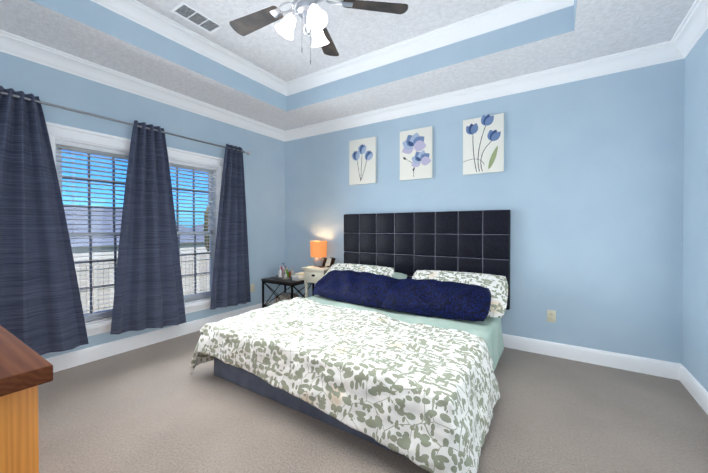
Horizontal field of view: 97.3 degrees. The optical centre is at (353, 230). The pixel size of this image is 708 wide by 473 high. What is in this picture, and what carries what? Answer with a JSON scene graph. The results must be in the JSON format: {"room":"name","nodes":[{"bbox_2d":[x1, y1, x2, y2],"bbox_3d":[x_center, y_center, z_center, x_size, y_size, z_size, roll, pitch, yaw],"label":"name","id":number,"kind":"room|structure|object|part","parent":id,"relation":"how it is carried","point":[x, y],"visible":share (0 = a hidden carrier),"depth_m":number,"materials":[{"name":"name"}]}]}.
{"room":"bedroom","nodes":[
{"label":"bedroom","id":0,"kind":"room"},
{"bbox_2d":[0,51,284,358],"bbox_3d":[-2.253,-0.413,3.333,0.150,3.250,4.010,0,1,33],"label":"wall","id":1,"kind":"structure","parent":0,"point":[264,169],"depth_m":3.64,"materials":[{"name":"paint"}]},
{"bbox_2d":[0,86,250,355],"bbox_3d":[-2.166,-0.025,3.176,0.170,2.154,2.715,0,1,33],"label":"curtains","id":2,"kind":"object","parent":1,"relation":"attached to","point":[41,310],"visible":1,"depth_m":2.75,"materials":[{"name":"fabric"}]},
{"bbox_3d":[-2.123,-1.058,3.280,0.119,0.060,2.475,0,1,33],"label":"curtain rod","id":3,"kind":"part","parent":2,"relation":"part of","materials":[{"name":"silver metal"}]},
{"bbox_2d":[46,122,223,336],"bbox_3d":[-2.198,0.024,3.379,0.198,1.896,1.776,0,1,33],"label":"window frame","id":4,"kind":"structure","parent":1,"relation":"attached to","point":[73,134],"depth_m":3.12,"materials":[{"name":"white wood"}]},
{"bbox_2d":[62,150,209,309],"bbox_3d":[-2.245,0.024,3.409,0.028,1.527,1.422,0,1,33],"label":"window","id":5,"kind":"structure","parent":1,"relation":"in","point":[119,227],"depth_m":3.09,"materials":[{"name":"clear glass"}]},
{"bbox_2d":[55,139,217,324],"bbox_3d":[-2.190,0.031,3.374,0.056,1.669,1.544,0,1,33],"label":"window blinds","id":6,"kind":"object","parent":5,"relation":"attached to","point":[63,144],"visible":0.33,"depth_m":3.04,"materials":[{"name":"white plastic"}]},
{"bbox_2d":[0,29,283,139],"bbox_3d":[-2.142,-1.465,3.256,0.108,0.125,3.780,0,1,33],"label":"crown molding","id":7,"kind":"structure","parent":1,"relation":"attached to","point":[12,44],"depth_m":3.03,"materials":[{"name":"white"}]},
{"bbox_2d":[46,300,274,372],"bbox_3d":[-2.181,1.145,3.307,0.016,0.134,3.960,0,1,33],"label":"baseboard","id":8,"kind":"structure","parent":1,"relation":"attached to","point":[79,357],"depth_m":3.19,"materials":[{"name":"white wood"}]},
{"bbox_2d":[251,284,254,291],"bbox_3d":[-1.451,0.815,4.452,0.006,0.116,0.072,0,1,33],"label":"electrical outlet","id":9,"kind":"object","parent":1,"relation":"attached to","point":[252,285],"depth_m":4.46,"materials":[{"name":"beige plastic"}]},
{"bbox_2d":[0,0,694,130],"bbox_3d":[-0.301,-1.795,2.056,4.500,0.560,4.010,0,1,33],"label":"ceiling","id":10,"kind":"structure","parent":0,"point":[576,32],"depth_m":2.77,"materials":[{"name":"paint"}]},
{"bbox_2d":[91,0,287,94],"bbox_3d":[-1.548,-1.774,2.851,0.103,0.119,2.430,0,1,33],"label":"crown molding","id":11,"kind":"structure","parent":10,"relation":"attached to","point":[133,10],"depth_m":2.89,"materials":[{"name":"white"}]},
{"bbox_2d":[170,1,223,33],"bbox_3d":[-1.348,-1.828,2.688,0.195,0.007,0.365,0,1,33],"label":"ceiling vent","id":12,"kind":"object","parent":10,"relation":"in","point":[187,12],"visible":1,"depth_m":2.67,"materials":[{"name":"white metal"}]},
{"bbox_2d":[229,0,407,64],"bbox_3d":[-0.357,-1.466,2.119,1.316,0.720,1.341,0,1,33],"label":"fan","id":13,"kind":"object","parent":10,"relation":"hanging from","point":[312,14],"visible":1,"depth_m":2.18,"materials":[{"name":"wood"}]},
{"bbox_2d":[284,0,573,95],"bbox_3d":[0.374,-1.777,3.136,3.020,0.119,0.103,0,1,33],"label":"crown molding","id":14,"kind":"structure","parent":10,"relation":"attached to","point":[518,11],"depth_m":2.90,"materials":[{"name":"white"}]},
{"bbox_2d":[556,0,563,3],"bbox_3d":[0.901,-1.758,1.266,0.103,0.119,2.430,0,1,33],"label":"crown molding","id":15,"kind":"structure","parent":10,"relation":"attached to","point":[557,1],"depth_m":2.38,"materials":[{"name":"white"}]},
{"bbox_2d":[38,331,707,472],"bbox_3d":[-0.301,1.274,2.086,4.500,0.100,4.010,0,1,33],"label":"floor","id":16,"kind":"structure","parent":0,"point":[158,407],"depth_m":1.96,"materials":[{"name":"carpet"}]},
{"bbox_2d":[0,325,52,472],"bbox_3d":[-1.616,0.785,0.967,1.643,0.902,0.650,0,1,33],"label":"dresser","id":17,"kind":"object","parent":16,"relation":"on","point":[25,370],"visible":1,"depth_m":0.76,"materials":[{"name":"brown wood"}]},
{"bbox_2d":[261,276,313,307],"bbox_3d":[-0.965,0.950,4.582,0.620,0.500,0.485,0,1,33],"label":"side table","id":18,"kind":"object","parent":16,"relation":"on","point":[285,283],"visible":0.54,"depth_m":4.45,"materials":[{"name":"black metal"}]},
{"bbox_2d":[276,263,293,279],"bbox_3d":[-0.990,0.591,4.604,0.330,0.216,0.330,0,1,33],"label":"bottles","id":19,"kind":"object","parent":18,"relation":"on","point":[284,273],"visible":0.92,"depth_m":4.54,"materials":[{"name":"plastic"}]},
{"bbox_2d":[274,293,298,302],"bbox_3d":[-0.973,1.010,4.571,0.423,0.175,0.307,0,1,33],"label":"floral bag","id":20,"kind":"object","parent":18,"relation":"on","point":[284,296],"visible":0.38,"depth_m":4.50,"materials":[{"name":"grey fabric"}]},
{"bbox_2d":[292,272,303,280],"bbox_3d":[-0.752,0.650,4.486,0.136,0.098,0.280,0,1,33],"label":"box","id":21,"kind":"object","parent":18,"relation":"on","point":[298,276],"visible":0.52,"depth_m":4.38,"materials":[{"name":"white plastic"}]},
{"bbox_2d":[301,265,329,297],"bbox_3d":[-0.458,0.852,4.325,0.400,0.700,0.365,0,1,33],"label":"nightstand","id":22,"kind":"object","parent":16,"relation":"on","point":[313,274],"visible":0.54,"depth_m":4.21,"materials":[{"name":"beige wood"}]},
{"bbox_2d":[310,241,326,266],"bbox_3d":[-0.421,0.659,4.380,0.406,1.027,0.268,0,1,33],"label":"lamp","id":23,"kind":"object","parent":22,"relation":"on","point":[318,250],"visible":0.83,"depth_m":4.32,"materials":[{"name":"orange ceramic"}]},
{"bbox_2d":[318,257,335,267],"bbox_3d":[-0.377,0.436,4.308,0.196,0.130,0.197,0,1,33],"label":"docks","id":24,"kind":"object","parent":22,"relation":"on","point":[325,260],"visible":0.88,"depth_m":4.31,"materials":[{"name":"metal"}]},
{"bbox_2d":[190,210,510,472],"bbox_3d":[0.146,0.517,2.842,2.323,1.461,2.222,0,1,33],"label":"bed","id":25,"kind":"object","parent":16,"relation":"on","point":[388,336],"visible":1,"depth_m":2.35,"materials":[{"name":"fabric"},{"name":"leather"}]},
{"bbox_2d":[190,297,499,472],"bbox_3d":[-0.107,0.996,2.453,2.333,0.519,1.294,0,1,33],"label":"comforter","id":26,"kind":"object","parent":25,"relation":"on","point":[425,392],"depth_m":1.95,"materials":[{"name":"white fabric"}]},
{"bbox_3d":[0.152,1.006,2.904,1.970,0.420,1.940,0,1,33],"label":"mattress","id":27,"kind":"part","parent":25,"relation":"part of","materials":[{"name":"fabric"}]},
{"bbox_2d":[307,295,503,370],"bbox_3d":[0.066,0.939,2.759,2.099,0.331,1.658,0,1,33],"label":"blanket","id":28,"kind":"object","parent":25,"relation":"on","point":[336,352],"depth_m":2.29,"materials":[{"name":"fabric"}]},
{"bbox_3d":[0.732,0.493,3.740,2.050,1.430,0.078,0,1,33],"label":"headboard","id":29,"kind":"part","parent":25,"relation":"part of","materials":[{"name":"leather"}]},
{"bbox_2d":[285,59,684,363],"bbox_3d":[0.829,-0.418,3.816,4.800,3.250,0.150,0,1,33],"label":"wall","id":30,"kind":"structure","parent":0,"point":[585,187],"depth_m":2.96,"materials":[{"name":"paint"}]},
{"bbox_2d":[349,136,376,184],"bbox_3d":[0.114,-0.926,4.160,0.410,0.600,0.032,0,1,33],"label":"picture","id":31,"kind":"object","parent":30,"relation":"attached to","point":[362,152],"depth_m":4.14,"materials":[{"name":"white fabric"}]},
{"bbox_2d":[400,126,432,180],"bbox_3d":[0.743,-0.922,3.752,0.410,0.600,0.033,0,1,33],"label":"picture","id":32,"kind":"object","parent":30,"relation":"attached to","point":[416,145],"depth_m":3.73,"materials":[{"name":"white fabric"}]},
{"bbox_2d":[463,113,503,174],"bbox_3d":[1.382,-0.927,3.340,0.410,0.618,0.031,0,1,33],"label":"picture","id":33,"kind":"object","parent":30,"relation":"attached to","point":[483,143],"depth_m":3.32,"materials":[{"name":"white fabric"}]},
{"bbox_2d":[281,41,688,141],"bbox_3d":[0.759,-1.469,3.697,4.500,0.125,0.108,0,1,33],"label":"crown molding","id":34,"kind":"structure","parent":30,"relation":"attached to","point":[654,54],"depth_m":3.18,"materials":[{"name":"white"}]},
{"bbox_2d":[547,310,555,322],"bbox_3d":[1.920,0.829,3.029,0.072,0.116,0.006,0,1,33],"label":"electrical outlet","id":35,"kind":"object","parent":30,"relation":"attached to","point":[551,315],"depth_m":3.03,"materials":[{"name":"beige plastic"}]},
{"bbox_2d":[502,334,677,379],"bbox_3d":[0.784,1.141,3.762,4.500,0.134,0.016,0,1,33],"label":"baseboard","id":36,"kind":"structure","parent":30,"relation":"attached to","point":[660,368],"depth_m":2.84,"materials":[{"name":"white wood"}]},
{"bbox_2d":[682,29,707,391],"bbox_3d":[1.610,-0.387,0.744,0.150,3.250,4.160,0,1,33],"label":"wall","id":37,"kind":"structure","parent":0,"point":[695,290],"depth_m":2.30,"materials":[{"name":"paint"}]},
{"bbox_2d":[668,0,707,55],"bbox_3d":[1.545,-1.441,0.870,0.108,0.125,3.780,0,1,33],"label":"crown molding","id":38,"kind":"structure","parent":37,"relation":"attached to","point":[690,31],"depth_m":2.27,"materials":[{"name":"white"}]},
{"bbox_2d":[678,363,707,414],"bbox_3d":[1.584,1.170,0.871,0.016,0.134,3.960,0,1,33],"label":"baseboard","id":39,"kind":"structure","parent":37,"relation":"attached to","point":[693,386],"depth_m":2.28,"materials":[{"name":"white wood"}]},
{"label":"outside","id":40,"kind":"structure","parent":0,"visible":0},
{"bbox_3d":[-27.066,2.643,20.249,59.840,0.200,85.000,0,1,33],"label":"ground","id":41,"kind":"structure","parent":40,"visible":0},
{"bbox_2d":[64,207,206,259],"bbox_3d":[-13.368,0.720,27.446,24.000,5.500,37.000,0,1,33],"label":"house","id":42,"kind":"structure","parent":41,"relation":"on","point":[187,243],"depth_m":20.22,"materials":[{"name":"white"}]},
{"bbox_2d":[74,251,208,313],"bbox_3d":[-8.500,1.753,8.225,0.110,1.820,55.000,0,1,33],"label":"fence","id":43,"kind":"object","parent":41,"relation":"on","point":[110,281],"depth_m":9.63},
{"bbox_2d":[203,206,209,250],"bbox_3d":[-6.106,0.592,14.406,1.861,4.018,1.800,0,1,33],"label":"tree","id":44,"kind":"object","parent":41,"relation":"on","point":[206,240],"depth_m":13.72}
]}

